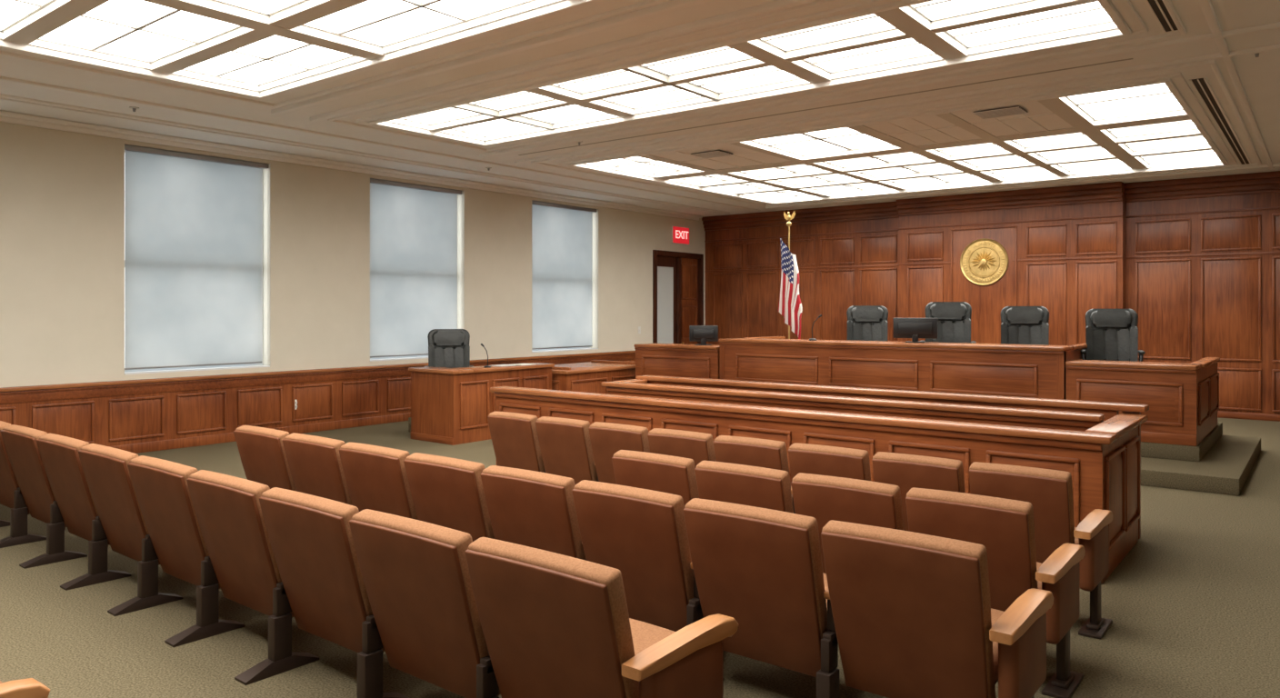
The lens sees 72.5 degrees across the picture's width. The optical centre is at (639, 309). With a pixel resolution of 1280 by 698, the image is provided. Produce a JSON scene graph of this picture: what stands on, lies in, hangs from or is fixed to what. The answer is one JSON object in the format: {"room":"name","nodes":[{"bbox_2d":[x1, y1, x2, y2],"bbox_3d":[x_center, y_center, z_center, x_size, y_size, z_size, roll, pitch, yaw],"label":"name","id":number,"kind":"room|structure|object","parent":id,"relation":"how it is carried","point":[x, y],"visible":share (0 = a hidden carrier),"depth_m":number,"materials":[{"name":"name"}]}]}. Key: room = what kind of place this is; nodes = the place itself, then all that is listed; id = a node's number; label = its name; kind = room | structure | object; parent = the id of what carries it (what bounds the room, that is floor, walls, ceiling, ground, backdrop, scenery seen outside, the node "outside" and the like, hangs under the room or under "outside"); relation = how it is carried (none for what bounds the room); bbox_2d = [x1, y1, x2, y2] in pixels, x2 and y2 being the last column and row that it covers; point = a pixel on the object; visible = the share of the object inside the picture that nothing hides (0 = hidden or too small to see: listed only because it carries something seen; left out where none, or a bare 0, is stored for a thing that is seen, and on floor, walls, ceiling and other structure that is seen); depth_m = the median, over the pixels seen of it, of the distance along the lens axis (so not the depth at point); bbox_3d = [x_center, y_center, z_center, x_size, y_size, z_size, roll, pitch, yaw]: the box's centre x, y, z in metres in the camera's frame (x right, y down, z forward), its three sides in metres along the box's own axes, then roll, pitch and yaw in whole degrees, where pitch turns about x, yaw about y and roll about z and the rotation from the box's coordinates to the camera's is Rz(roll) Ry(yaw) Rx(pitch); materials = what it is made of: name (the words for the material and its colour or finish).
{"room":"courtroom","nodes":[
{"label":"courtroom","id":0,"kind":"room"},
{"bbox_2d":[0,121,705,387],"bbox_3d":[-5.029,-0.370,13.399,0.300,4.440,21.800,0,0,38],"label":"wall","id":1,"kind":"structure","parent":0,"point":[62,193],"depth_m":12.91,"materials":[{"name":"beige paint"}]},
{"bbox_2d":[124,144,268,369],"bbox_3d":[-6.049,-0.677,11.987,0.090,2.905,1.934,0,0,38],"label":"shade rails","id":2,"kind":"object","parent":1,"relation":"attached to","point":[127,147],"visible":0.99,"depth_m":11.89,"materials":[{"name":"grey metal"}]},
{"bbox_2d":[124,150,261,368],"bbox_3d":[-6.082,-0.680,11.991,0.002,2.860,1.839,0,0,38],"label":"shade","id":3,"kind":"object","parent":2,"relation":"attached to","point":[193,228],"depth_m":11.93,"materials":[{"name":"grey fabric"}]},
{"bbox_2d":[124,169,269,374],"bbox_3d":[-6.096,-0.650,12.024,0.270,2.960,1.954,0,0,38],"label":"frame","id":4,"kind":"object","parent":1,"relation":"attached to","point":[245,365],"visible":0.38,"depth_m":12.18,"materials":[{"name":"white paint"}]},
{"bbox_2d":[0,350,635,453],"bbox_3d":[-5.650,1.375,12.302,0.085,0.950,19.250,0,0,38],"label":"wainscoting","id":5,"kind":"structure","parent":1,"relation":"attached to","point":[141,415],"depth_m":12.04,"materials":[{"name":"brown wood"}]},
{"bbox_2d":[370,354,428,361],"bbox_3d":[-3.844,-0.650,14.877,0.270,2.960,1.944,0,0,38],"label":"frame","id":6,"kind":"object","parent":1,"relation":"attached to","point":[373,359],"visible":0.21,"depth_m":14.58,"materials":[{"name":"white paint"}]},
{"bbox_2d":[370,178,462,358],"bbox_3d":[-3.796,-0.677,14.840,0.090,2.905,1.924,0,0,38],"label":"shade rails","id":7,"kind":"object","parent":1,"relation":"attached to","point":[372,180],"visible":0.78,"depth_m":14.71,"materials":[{"name":"grey metal"}]},
{"bbox_2d":[370,182,457,356],"bbox_3d":[-3.830,-0.680,14.844,0.002,2.860,1.829,0,0,38],"label":"shade","id":8,"kind":"object","parent":7,"relation":"attached to","point":[414,232],"depth_m":14.77,"materials":[{"name":"grey fabric"}]},
{"bbox_2d":[531,200,596,349],"bbox_3d":[-1.541,-0.677,17.697,0.090,2.905,1.924,0,0,38],"label":"shade rails","id":9,"kind":"object","parent":1,"relation":"attached to","point":[537,203],"visible":1,"depth_m":17.63,"materials":[{"name":"grey metal"}]},
{"bbox_2d":[531,204,592,348],"bbox_3d":[-1.574,-0.680,17.701,0.002,2.860,1.829,0,0,38],"label":"shade","id":10,"kind":"object","parent":9,"relation":"attached to","point":[562,239],"depth_m":17.68,"materials":[{"name":"grey fabric"}]},
{"bbox_2d":[531,347,598,352],"bbox_3d":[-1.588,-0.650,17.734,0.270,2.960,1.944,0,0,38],"label":"window sill","id":11,"kind":"structure","parent":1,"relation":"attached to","point":[573,348],"depth_m":17.74,"materials":[{"name":"white paint"}]},
{"bbox_2d":[652,250,703,344],"bbox_3d":[0.811,0.240,20.764,0.340,3.220,2.000,0,0,38],"label":"door","id":12,"kind":"structure","parent":1,"relation":"in","point":[677,276],"depth_m":20.66,"materials":[{"name":"brown wood"}]},
{"bbox_2d":[671,225,689,245],"bbox_3d":[0.970,-1.770,20.702,0.067,0.420,0.660,0,0,38],"label":"exit sign","id":13,"kind":"object","parent":1,"relation":"attached to","point":[680,235],"visible":1,"depth_m":20.64,"materials":[{"name":"red plastic"}]},
{"bbox_2d":[0,0,1279,220],"bbox_3d":[1.117,-2.385,8.355,16.200,0.410,22.100,0,0,38],"label":"ceiling","id":14,"kind":"structure","parent":0,"point":[337,118],"depth_m":9.23,"materials":[{"name":"paint"}]},
{"bbox_2d":[129,106,139,111],"bbox_3d":[-5.717,-2.265,9.865,0.100,0.050,0.100,0,0,38],"label":"sprinkler","id":15,"kind":"object","parent":14,"relation":"attached to","point":[134,108],"depth_m":9.85,"materials":[{"name":"grey metal"}]},
{"bbox_2d":[0,0,563,91],"bbox_3d":[-2.453,-2.389,5.083,7.546,0.198,4.536,0,0,38],"label":"ceiling light panel","id":16,"kind":"object","parent":14,"relation":"in","point":[259,45],"depth_m":7.35,"materials":[{"name":"white plastic"}]},
{"bbox_2d":[690,150,733,159],"bbox_3d":[1.058,-2.281,12.798,0.500,0.020,0.374,0,0,38],"label":"ceiling vent","id":17,"kind":"object","parent":14,"relation":"in","point":[712,154],"visible":1,"depth_m":12.76,"materials":[{"name":"grey"}]},
{"bbox_2d":[386,0,1118,140],"bbox_3d":[0.373,-2.389,8.815,7.696,0.198,1.736,0,0,38],"label":"ceiling light panel","id":18,"kind":"object","parent":14,"relation":"in","point":[935,30],"depth_m":8.28,"materials":[{"name":"white plastic"}]},
{"bbox_2d":[585,82,1220,200],"bbox_3d":[3.995,-2.389,13.516,7.916,0.198,6.228,0,0,38],"label":"ceiling light panel","id":19,"kind":"object","parent":14,"relation":"in","point":[1139,127],"depth_m":12.89,"materials":[{"name":"white plastic"}]},
{"bbox_2d":[973,105,1028,119],"bbox_3d":[4.167,-2.281,10.088,0.500,0.020,0.374,0,0,38],"label":"ceiling vent","id":20,"kind":"object","parent":14,"relation":"in","point":[1014,110],"visible":1,"depth_m":10.06,"materials":[{"name":"grey"}]},
{"bbox_2d":[1143,0,1178,33],"bbox_3d":[3.615,-2.282,6.192,0.140,0.014,2.440,0,0,38],"label":"ceiling vent","id":21,"kind":"object","parent":14,"relation":"in","point":[1157,8],"visible":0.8,"depth_m":6.75,"materials":[{"name":"grey metal"}]},
{"bbox_2d":[1189,77,1251,165],"bbox_3d":[7.503,-2.282,11.149,0.140,0.014,6.440,0,0,38],"label":"ceiling vent","id":22,"kind":"object","parent":14,"relation":"in","point":[1201,86],"visible":1,"depth_m":10.30,"materials":[{"name":"grey metal"}]},
{"bbox_2d":[0,418,1279,697],"bbox_3d":[1.117,1.950,8.355,16.200,0.200,22.100,0,0,38],"label":"floor","id":23,"kind":"structure","parent":0,"point":[1193,606],"depth_m":5.11,"materials":[{"name":"beige carpet"}]},
{"bbox_2d":[0,420,29,527],"bbox_3d":[-5.147,1.372,7.332,0.811,0.955,0.791,0,0,38],"label":"seat","id":24,"kind":"object","parent":23,"relation":"on","point":[8,483],"visible":0.32,"depth_m":7.02,"materials":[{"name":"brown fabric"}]},
{"bbox_2d":[0,678,49,697],"bbox_3d":[-2.494,1.372,2.817,0.927,0.955,0.791,0,0,38],"label":"seat","id":25,"kind":"object","parent":23,"relation":"on","point":[29,687],"visible":1,"depth_m":2.79,"materials":[{"name":"brown wood"}]},
{"bbox_2d":[0,424,66,548],"bbox_3d":[-4.534,1.372,6.848,0.811,0.955,0.791,0,0,38],"label":"seat","id":26,"kind":"object","parent":23,"relation":"on","point":[35,493],"visible":0.48,"depth_m":6.70,"materials":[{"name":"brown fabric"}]},
{"bbox_2d":[19,433,109,569],"bbox_3d":[-3.920,1.372,6.363,0.811,0.955,0.791,0,0,38],"label":"seat","id":27,"kind":"object","parent":23,"relation":"on","point":[74,505],"visible":0.53,"depth_m":6.21,"materials":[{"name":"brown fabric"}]},
{"bbox_2d":[60,443,159,590],"bbox_3d":[-3.306,1.372,5.878,0.811,0.955,0.791,0,0,38],"label":"seat","id":28,"kind":"object","parent":23,"relation":"on","point":[120,520],"visible":0.7,"depth_m":5.71,"materials":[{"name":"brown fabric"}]},
{"bbox_2d":[107,455,220,616],"bbox_3d":[-2.692,1.372,5.394,0.811,0.955,0.791,0,0,38],"label":"seat","id":29,"kind":"object","parent":23,"relation":"on","point":[175,538],"visible":0.63,"depth_m":5.22,"materials":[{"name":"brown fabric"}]},
{"bbox_2d":[164,470,294,647],"bbox_3d":[-2.079,1.372,4.909,0.811,0.955,0.791,0,0,38],"label":"seat","id":30,"kind":"object","parent":23,"relation":"on","point":[241,558],"visible":0.77,"depth_m":4.73,"materials":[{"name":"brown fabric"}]},
{"bbox_2d":[233,425,296,491],"bbox_3d":[-2.731,1.372,6.839,0.741,0.955,0.791,0,0,38],"label":"seat","id":31,"kind":"object","parent":23,"relation":"on","point":[262,453],"visible":0.34,"depth_m":6.56,"materials":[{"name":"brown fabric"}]},
{"bbox_2d":[234,487,385,685],"bbox_3d":[-1.465,1.372,4.425,0.811,0.955,0.791,0,0,38],"label":"seat","id":32,"kind":"object","parent":23,"relation":"on","point":[310,536],"visible":0.69,"depth_m":4.23,"materials":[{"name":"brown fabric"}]},
{"bbox_2d":[282,432,352,505],"bbox_3d":[-2.172,1.372,6.398,0.741,0.955,0.791,0,0,38],"label":"seat","id":33,"kind":"object","parent":23,"relation":"on","point":[315,464],"visible":0.28,"depth_m":6.12,"materials":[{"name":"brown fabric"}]},
{"bbox_2d":[338,441,418,519],"bbox_3d":[-1.614,1.372,5.957,0.741,0.955,0.791,0,0,38],"label":"seat","id":34,"kind":"object","parent":23,"relation":"on","point":[375,476],"visible":0.38,"depth_m":5.68,"materials":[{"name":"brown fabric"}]},
{"bbox_2d":[349,509,500,697],"bbox_3d":[-0.851,1.372,3.940,0.811,0.955,0.791,0,0,38],"label":"seat","id":35,"kind":"object","parent":23,"relation":"on","point":[425,619],"visible":0.7,"depth_m":3.72,"materials":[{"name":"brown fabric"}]},
{"bbox_2d":[403,452,494,541],"bbox_3d":[-1.055,1.372,5.515,0.741,0.955,0.791,0,0,38],"label":"seat","id":36,"kind":"object","parent":23,"relation":"on","point":[446,492],"visible":0.35,"depth_m":5.23,"materials":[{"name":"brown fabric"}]},
{"bbox_2d":[408,362,554,445],"bbox_3d":[-2.552,1.340,13.156,1.590,1.020,1.990,0,0,38],"label":"desk","id":37,"kind":"object","parent":23,"relation":"on","point":[452,406],"visible":0.73,"depth_m":12.27,"materials":[{"name":"brown wood"}]},
{"bbox_2d":[423,329,473,368],"bbox_3d":[-2.912,0.964,13.321,0.754,1.331,0.713,0,0,-14],"label":"chair","id":38,"kind":"object","parent":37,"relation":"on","point":[447,348],"visible":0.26,"depth_m":13.48,"materials":[{"name":"black leather"}]},
{"bbox_2d":[480,343,490,368],"bbox_3d":[-2.229,0.656,12.589,0.178,0.348,0.102,0,0,34],"label":"gooseneck microphone","id":39,"kind":"object","parent":37,"relation":"on","point":[482,345],"visible":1,"depth_m":12.56,"materials":[{"name":"black plastic"}]},
{"bbox_2d":[490,363,535,366],"bbox_3d":[-1.905,0.824,13.079,0.300,0.012,0.670,0,0,38],"label":"stack","id":40,"kind":"object","parent":37,"relation":"on","point":[512,365],"visible":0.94,"depth_m":12.98,"materials":[{"name":"grey paper"}]},
{"bbox_2d":[487,411,544,472],"bbox_3d":[-0.974,1.372,7.796,0.624,0.955,0.791,0,0,38],"label":"seat","id":41,"kind":"object","parent":23,"relation":"on","point":[514,435],"visible":0.47,"depth_m":7.53,"materials":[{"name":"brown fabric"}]},
{"bbox_2d":[480,465,585,560],"bbox_3d":[-0.496,1.372,5.074,0.741,0.955,0.791,0,0,38],"label":"seat","id":42,"kind":"object","parent":23,"relation":"on","point":[534,509],"visible":0.37,"depth_m":4.79,"materials":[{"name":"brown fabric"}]},
{"bbox_2d":[535,416,596,484],"bbox_3d":[-0.507,1.372,7.427,0.624,0.955,0.791,0,0,38],"label":"seat","id":43,"kind":"object","parent":23,"relation":"on","point":[565,444],"visible":0.43,"depth_m":7.16,"materials":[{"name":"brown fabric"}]},
{"bbox_2d":[551,360,635,394],"bbox_3d":[-0.965,1.375,14.617,1.270,0.950,2.150,0,0,38],"label":"desk","id":44,"kind":"object","parent":23,"relation":"on","point":[584,377],"visible":0.36,"depth_m":13.99,"materials":[{"name":"brown wood"}]},
{"bbox_2d":[465,537,738,697],"bbox_3d":[-0.192,1.372,3.420,0.927,0.955,0.791,0,0,38],"label":"seat","id":45,"kind":"object","parent":23,"relation":"on","point":[554,625],"visible":1,"depth_m":3.20,"materials":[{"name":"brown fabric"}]},
{"bbox_2d":[588,421,649,484],"bbox_3d":[-0.040,1.372,7.059,0.624,0.955,0.791,0,0,38],"label":"seat","id":46,"kind":"object","parent":23,"relation":"on","point":[606,439],"visible":0.28,"depth_m":6.85,"materials":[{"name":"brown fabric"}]},
{"bbox_2d":[571,480,694,631],"bbox_3d":[0.063,1.372,4.633,0.741,0.955,0.791,0,0,38],"label":"seat","id":47,"kind":"object","parent":23,"relation":"on","point":[641,534],"visible":0.61,"depth_m":4.37,"materials":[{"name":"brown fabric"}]},
{"bbox_2d":[611,450,699,506],"bbox_3d":[0.210,1.372,5.651,0.669,0.955,0.791,0,0,38],"label":"seat","id":48,"kind":"object","parent":23,"relation":"on","point":[672,475],"visible":0.2,"depth_m":5.36,"materials":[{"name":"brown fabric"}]},
{"bbox_2d":[647,428,716,467],"bbox_3d":[0.427,1.372,6.690,0.624,0.955,0.791,0,0,38],"label":"seat","id":49,"kind":"object","parent":23,"relation":"on","point":[696,446],"visible":0.13,"depth_m":6.40,"materials":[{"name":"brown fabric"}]},
{"bbox_2d":[694,460,793,513],"bbox_3d":[0.713,1.372,5.254,0.669,0.955,0.791,0,0,38],"label":"seat","id":50,"kind":"object","parent":23,"relation":"on","point":[756,486],"visible":0.21,"depth_m":4.97,"materials":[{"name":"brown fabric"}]},
{"bbox_2d":[713,435,792,500],"bbox_3d":[0.894,1.372,6.321,0.624,0.955,0.791,0,0,38],"label":"seat","id":51,"kind":"object","parent":23,"relation":"on","point":[746,451],"visible":0.23,"depth_m":6.03,"materials":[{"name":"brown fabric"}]},
{"bbox_2d":[683,498,828,680],"bbox_3d":[0.622,1.372,4.192,0.741,0.955,0.791,0,0,38],"label":"seat","id":52,"kind":"object","parent":23,"relation":"on","point":[760,568],"visible":0.75,"depth_m":3.95,"materials":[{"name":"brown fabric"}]},
{"bbox_2d":[490,386,1147,584],"bbox_3d":[1.210,1.345,8.295,6.100,1.010,1.520,0,0,38],"label":"gallery railing","id":53,"kind":"object","parent":23,"relation":"on","point":[1103,461],"visible":0.47,"depth_m":6.76,"materials":[{"name":"brown wood"}]},
{"bbox_2d":[788,442,871,513],"bbox_3d":[1.361,1.372,5.953,0.624,0.955,0.791,0,0,38],"label":"seat","id":54,"kind":"object","parent":23,"relation":"on","point":[805,458],"visible":0.13,"depth_m":5.67,"materials":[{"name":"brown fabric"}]},
{"bbox_2d":[790,472,904,573],"bbox_3d":[1.215,1.372,4.858,0.669,0.955,0.791,0,0,38],"label":"seat","id":55,"kind":"object","parent":23,"relation":"on","point":[825,498],"visible":0.22,"depth_m":4.58,"materials":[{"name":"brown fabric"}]},
{"bbox_2d":[600,375,1149,539],"bbox_3d":[1.859,1.310,8.406,5.200,1.080,0.820,0,0,38],"label":"enclosure","id":56,"kind":"object","parent":23,"relation":"on","point":[1012,411],"visible":0.12,"depth_m":7.91,"materials":[{"name":"brown wood"}]},
{"bbox_2d":[871,451,965,531],"bbox_3d":[1.828,1.372,5.584,0.624,0.955,0.791,0,0,38],"label":"seat","id":57,"kind":"object","parent":23,"relation":"on","point":[907,472],"visible":0.15,"depth_m":5.32,"materials":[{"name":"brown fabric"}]},
{"bbox_2d":[816,520,1053,697],"bbox_3d":[1.226,1.372,3.715,0.857,0.955,0.791,0,0,38],"label":"seat","id":58,"kind":"object","parent":23,"relation":"on","point":[910,615],"visible":1,"depth_m":3.52,"materials":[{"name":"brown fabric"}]},
{"bbox_2d":[905,487,1085,697],"bbox_3d":[1.763,1.372,4.425,0.785,0.955,0.791,0,0,38],"label":"seat","id":59,"kind":"object","parent":23,"relation":"on","point":[1005,527],"visible":0.43,"depth_m":4.17,"materials":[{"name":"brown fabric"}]},
{"bbox_2d":[969,461,1112,639],"bbox_3d":[2.340,1.372,5.179,0.740,0.955,0.791,0,0,38],"label":"seat","id":60,"kind":"object","parent":23,"relation":"on","point":[1049,492],"visible":0.41,"depth_m":4.92,"materials":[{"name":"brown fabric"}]},
{"bbox_2d":[1140,421,1260,495],"bbox_3d":[3.756,1.550,12.706,8.450,0.600,3.600,0,0,38],"label":"stage platform","id":61,"kind":"object","parent":23,"relation":"on","point":[1220,464],"visible":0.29,"depth_m":9.52,"materials":[{"name":"beige carpet"}]},
{"bbox_2d":[778,211,802,339],"bbox_3d":[2.523,-0.200,14.508,0.421,2.900,0.320,0,0,38],"label":"flag","id":62,"kind":"object","parent":61,"relation":"on","point":[790,307],"visible":0.98,"depth_m":14.45,"materials":[{"name":"multicoloured fabric"}]},
{"bbox_2d":[846,305,891,341],"bbox_3d":[3.518,0.591,13.526,0.747,1.318,0.706,0,0,15],"label":"chair","id":63,"kind":"object","parent":61,"relation":"on","point":[865,323],"visible":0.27,"depth_m":13.69,"materials":[{"name":"black leather"}]},
{"bbox_2d":[634,336,1219,446],"bbox_3d":[3.753,0.980,13.001,7.980,1.059,2.340,0,0,38],"label":"bench","id":64,"kind":"object","parent":61,"relation":"on","point":[1182,399],"visible":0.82,"depth_m":11.22,"materials":[{"name":"brown wood"}]},
{"bbox_2d":[689,325,718,345],"bbox_3d":[1.024,0.410,14.047,0.460,0.320,0.200,0,0,10],"label":"computer monitor","id":65,"kind":"object","parent":64,"relation":"on","point":[703,334],"visible":1,"depth_m":14.00,"materials":[{"name":"black plastic"}]},
{"bbox_2d":[809,314,822,340],"bbox_3d":[2.592,0.256,12.886,0.199,0.388,0.114,0,0,2],"label":"gooseneck microphone","id":66,"kind":"object","parent":64,"relation":"on","point":[820,315],"visible":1,"depth_m":12.87,"materials":[{"name":"black plastic"}]},
{"bbox_2d":[893,318,937,342],"bbox_3d":[3.780,0.280,11.986,0.580,0.340,0.200,0,0,21],"label":"computer monitor","id":67,"kind":"object","parent":64,"relation":"on","point":[914,328],"visible":1,"depth_m":11.94,"materials":[{"name":"black plastic"}]},
{"bbox_2d":[920,301,976,343],"bbox_3d":[4.497,0.565,12.758,0.776,1.370,0.734,0,0,21],"label":"chair","id":68,"kind":"object","parent":61,"relation":"on","point":[954,318],"visible":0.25,"depth_m":12.91,"materials":[{"name":"black leather"}]},
{"bbox_2d":[1000,306,1049,345],"bbox_3d":[5.331,0.597,12.098,0.740,1.306,0.700,0,0,24],"label":"chair","id":69,"kind":"object","parent":61,"relation":"on","point":[1019,325],"visible":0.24,"depth_m":12.25,"materials":[{"name":"black leather"}]},
{"bbox_2d":[1080,309,1145,361],"bbox_3d":[6.056,0.616,11.205,0.718,1.267,0.679,0,0,27],"label":"chair","id":70,"kind":"object","parent":61,"relation":"on","point":[1111,335],"visible":0.62,"depth_m":11.34,"materials":[{"name":"black leather"}]},
{"bbox_3d":[7.989,-0.370,16.817,15.900,4.440,0.300,0,0,38],"label":"wall","id":71,"kind":"structure","parent":0,"visible":0},
{"bbox_2d":[960,238,1009,285],"bbox_3d":[6.733,-0.940,17.098,0.920,0.920,0.055,0,0,38],"label":"seal","id":72,"kind":"object","parent":71,"relation":"attached to","point":[985,261],"visible":1,"depth_m":17.09,"materials":[{"name":"gold metal"}]},
{"bbox_2d":[701,170,1279,421],"bbox_3d":[7.623,-0.219,16.595,15.594,4.138,0.498,0,0,38],"label":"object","id":73,"kind":"structure","parent":71,"relation":"attached to","point":[1196,260],"depth_m":16.22,"materials":[{"name":"brown wood"}]}
]}

